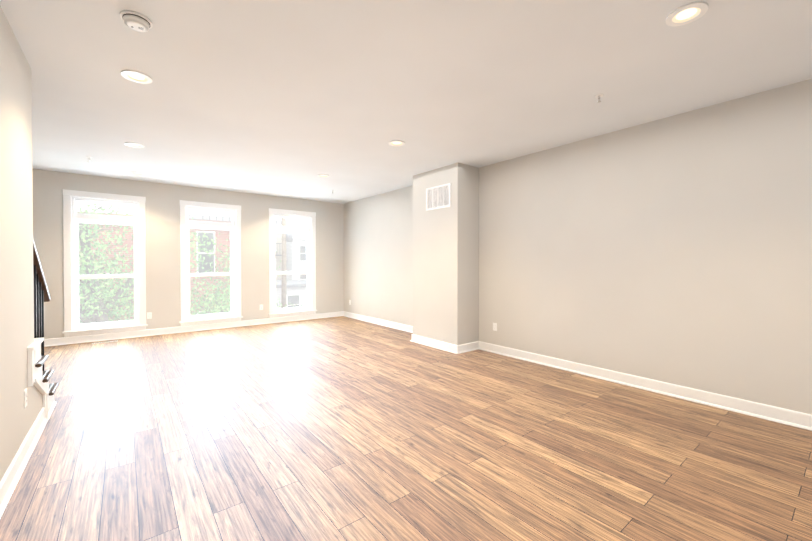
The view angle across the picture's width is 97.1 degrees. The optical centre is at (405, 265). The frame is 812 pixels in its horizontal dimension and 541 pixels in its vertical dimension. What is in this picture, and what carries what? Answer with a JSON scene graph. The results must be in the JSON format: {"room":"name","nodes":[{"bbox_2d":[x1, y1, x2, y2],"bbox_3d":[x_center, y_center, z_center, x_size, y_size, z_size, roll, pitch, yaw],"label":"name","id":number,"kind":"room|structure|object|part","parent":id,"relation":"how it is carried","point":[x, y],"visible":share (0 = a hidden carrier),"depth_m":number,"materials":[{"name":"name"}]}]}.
{"room":"empty living room","nodes":[
{"label":"empty living room","id":0,"kind":"room"},
{"bbox_2d":[0,6,42,480],"bbox_3d":[-0.749,-0.065,-0.017,0.110,2.780,8.448,0,1,-38],"label":"wall","id":1,"kind":"structure","parent":0,"point":[17,419],"depth_m":2.27,"materials":[{"name":"beige paint"}]},
{"bbox_2d":[0,407,47,518],"bbox_3d":[-0.588,1.267,-0.094,0.033,0.118,7.870,0,1,-38],"label":"baseboard","id":2,"kind":"structure","parent":1,"relation":"attached to","point":[9,481],"depth_m":2.27,"materials":[{"name":"white paint"}]},
{"bbox_2d":[24,389,26,407],"bbox_3d":[-2.620,0.914,2.472,0.009,0.115,0.070,0,1,-38],"label":"electrical outlet","id":3,"kind":"object","parent":1,"relation":"attached to","point":[25,398],"visible":1,"depth_m":2.46,"materials":[{"name":"white plastic"}]},
{"bbox_2d":[32,169,343,338],"bbox_3d":[-3.896,-0.127,7.221,6.020,2.780,0.240,0,1,-38],"label":"wall","id":4,"kind":"structure","parent":0,"point":[162,209],"depth_m":6.69,"materials":[{"name":"beige paint"}]},
{"bbox_2d":[62,189,147,336],"bbox_3d":[-5.154,-0.040,6.186,1.114,2.380,0.265,0,1,-38],"label":"window","id":5,"kind":"structure","parent":4,"relation":"in","point":[77,218],"depth_m":6.09,"materials":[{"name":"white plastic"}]},
{"bbox_2d":[147,312,151,318],"bbox_3d":[-4.640,0.902,6.486,0.070,0.115,0.009,0,1,-38],"label":"electrical outlet","id":6,"kind":"object","parent":4,"relation":"attached to","point":[149,315],"visible":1,"depth_m":6.49,"materials":[{"name":"white plastic"}]},
{"bbox_2d":[44,311,343,346],"bbox_3d":[-3.812,1.205,7.125,5.780,0.118,0.033,0,1,-38],"label":"baseboard","id":7,"kind":"structure","parent":4,"relation":"attached to","point":[170,330],"depth_m":6.73,"materials":[{"name":"white paint"}]},
{"bbox_2d":[179,200,242,325],"bbox_3d":[-3.896,-0.049,7.174,1.114,2.380,0.265,0,1,-38],"label":"window","id":8,"kind":"structure","parent":4,"relation":"in","point":[196,224],"depth_m":7.12,"materials":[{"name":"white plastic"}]},
{"bbox_2d":[268,208,316,317],"bbox_3d":[-2.606,-0.058,8.186,1.114,2.380,0.265,0,1,-38],"label":"window","id":9,"kind":"structure","parent":4,"relation":"in","point":[294,230],"depth_m":8.19,"materials":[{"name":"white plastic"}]},
{"bbox_2d":[0,316,811,540],"bbox_3d":[-0.270,1.333,2.617,6.020,0.060,11.980,0,1,-38],"label":"floor","id":10,"kind":"structure","parent":0,"point":[341,428],"depth_m":2.52,"materials":[{"name":"brown wood"}]},
{"bbox_2d":[27,240,58,419],"bbox_3d":[-3.195,0.241,2.466,1.001,2.125,1.730,0,1,-38],"label":"staircase","id":11,"kind":"structure","parent":10,"relation":"on","point":[39,377],"depth_m":2.98,"materials":[{"name":"white paint"}]},
{"bbox_3d":[-2.874,-0.237,2.713,0.058,1.171,1.730,0,1,-38],"label":"handrail","id":12,"kind":"part","parent":11,"relation":"part of","materials":[{"name":"brown wood"}]},
{"bbox_3d":[-3.032,0.937,2.917,0.162,0.726,1.050,0,1,-38],"label":"stringer plate","id":13,"kind":"part","parent":11,"relation":"part of","materials":[{"name":"white paint"}]},
{"bbox_2d":[92,340,117,343],"bbox_3d":[-5.000,1.271,5.959,0.330,0.005,0.110,0,1,-38],"label":"floor vent","id":14,"kind":"object","parent":10,"relation":"in","point":[105,342],"visible":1,"depth_m":5.93,"materials":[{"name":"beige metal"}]},
{"bbox_2d":[0,0,811,203],"bbox_3d":[-0.270,-1.527,2.592,6.020,0.100,11.980,0,1,-38],"label":"ceiling","id":15,"kind":"structure","parent":0,"point":[272,97],"depth_m":2.85,"materials":[{"name":"paint"}]},
{"bbox_2d":[124,142,143,147],"bbox_3d":[-3.355,-1.488,4.432,0.196,0.010,0.196,0,1,-38],"label":"recessed light","id":16,"kind":"object","parent":15,"relation":"in","point":[132,144],"visible":1,"depth_m":4.43,"materials":[{"name":"white paint"}]},
{"bbox_2d":[121,70,151,83],"bbox_3d":[-2.103,-1.474,2.804,0.196,0.010,0.196,0,1,-38],"label":"recessed light","id":17,"kind":"object","parent":15,"relation":"in","point":[136,76],"visible":0.98,"depth_m":2.80,"materials":[{"name":"white paint"}]},
{"bbox_2d":[120,10,152,31],"bbox_3d":[-1.611,-1.450,2.145,0.156,0.048,0.156,0,1,-38],"label":"smoke detector","id":18,"kind":"object","parent":15,"relation":"attached to","point":[136,21],"visible":1,"depth_m":2.11,"materials":[{"name":"white plastic"}]},
{"bbox_2d":[317,174,328,176],"bbox_3d":[-1.382,-1.502,5.995,0.196,0.010,0.196,0,1,-38],"label":"recessed light","id":19,"kind":"object","parent":15,"relation":"in","point":[322,175],"visible":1,"depth_m":5.99,"materials":[{"name":"white paint"}]},
{"bbox_2d":[389,140,404,145],"bbox_3d":[-0.115,-1.488,4.364,0.196,0.010,0.196,0,1,-38],"label":"recessed light","id":20,"kind":"object","parent":15,"relation":"in","point":[396,143],"visible":1,"depth_m":4.35,"materials":[{"name":"white paint"}]},
{"bbox_2d":[595,94,602,102],"bbox_3d":[1.682,-1.454,3.124,0.066,0.056,0.066,0,1,-38],"label":"sprinkler","id":21,"kind":"object","parent":15,"relation":"attached to","point":[598,96],"visible":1,"depth_m":3.12,"materials":[{"name":"white metal"}]},
{"bbox_2d":[666,2,707,25],"bbox_3d":[1.639,-1.468,2.097,0.196,0.010,0.196,0,1,-38],"label":"recessed light","id":22,"kind":"object","parent":15,"relation":"in","point":[686,14],"visible":1,"depth_m":2.09,"materials":[{"name":"white paint"}]},
{"bbox_2d":[413,162,478,344],"bbox_3d":[0.625,-0.115,5.780,0.490,2.780,1.030,0,1,-38],"label":"wall","id":23,"kind":"structure","parent":0,"point":[446,274],"depth_m":5.46,"materials":[{"name":"beige paint"}]},
{"bbox_2d":[408,331,459,353],"bbox_3d":[0.419,1.217,5.630,0.033,0.118,1.096,0,1,-38],"label":"baseboard","id":24,"kind":"structure","parent":23,"relation":"attached to","point":[433,343],"depth_m":5.56,"materials":[{"name":"white paint"}]},
{"bbox_2d":[426,183,450,210],"bbox_3d":[0.492,-1.053,5.534,0.010,0.350,0.540,0,1,-38],"label":"air vent","id":25,"kind":"object","parent":23,"relation":"in","point":[438,197],"visible":1,"depth_m":5.52,"materials":[{"name":"white metal"}]},
{"bbox_2d":[460,341,479,352],"bbox_3d":[0.925,1.220,5.352,0.420,0.118,0.033,0,1,-38],"label":"baseboard","id":26,"kind":"structure","parent":23,"relation":"attached to","point":[467,347],"depth_m":5.38,"materials":[{"name":"white paint"}]},
{"bbox_2d":[344,79,811,414],"bbox_3d":[2.050,-0.103,4.426,0.120,2.780,11.980,0,1,-38],"label":"wall","id":27,"kind":"structure","parent":0,"point":[676,249],"depth_m":3.68,"materials":[{"name":"beige paint"}]},
{"bbox_2d":[344,311,412,330],"bbox_3d":[-0.533,1.200,7.603,0.033,0.118,3.250,0,1,-38],"label":"baseboard","id":28,"kind":"structure","parent":27,"relation":"attached to","point":[403,327],"depth_m":7.62,"materials":[{"name":"white paint"}]},
{"bbox_2d":[493,323,496,330],"bbox_3d":[1.307,0.900,5.276,0.009,0.115,0.070,0,1,-38],"label":"electrical outlet","id":29,"kind":"object","parent":27,"relation":"attached to","point":[494,326],"visible":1,"depth_m":5.26,"materials":[{"name":"white plastic"}]},
{"bbox_2d":[480,341,811,430],"bbox_3d":[3.361,1.243,2.645,0.033,0.118,7.300,0,1,-38],"label":"baseboard","id":30,"kind":"structure","parent":27,"relation":"attached to","point":[775,414],"depth_m":3.56,"materials":[{"name":"white paint"}]},
{"label":"outside","id":31,"kind":"structure","parent":0,"visible":0},
{"bbox_2d":[77,202,306,323],"bbox_3d":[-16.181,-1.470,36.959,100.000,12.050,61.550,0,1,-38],"label":"window panes","id":32,"kind":"structure","parent":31,"point":[211,251],"depth_m":12.50,"materials":[{"name":"glass"}]}
]}

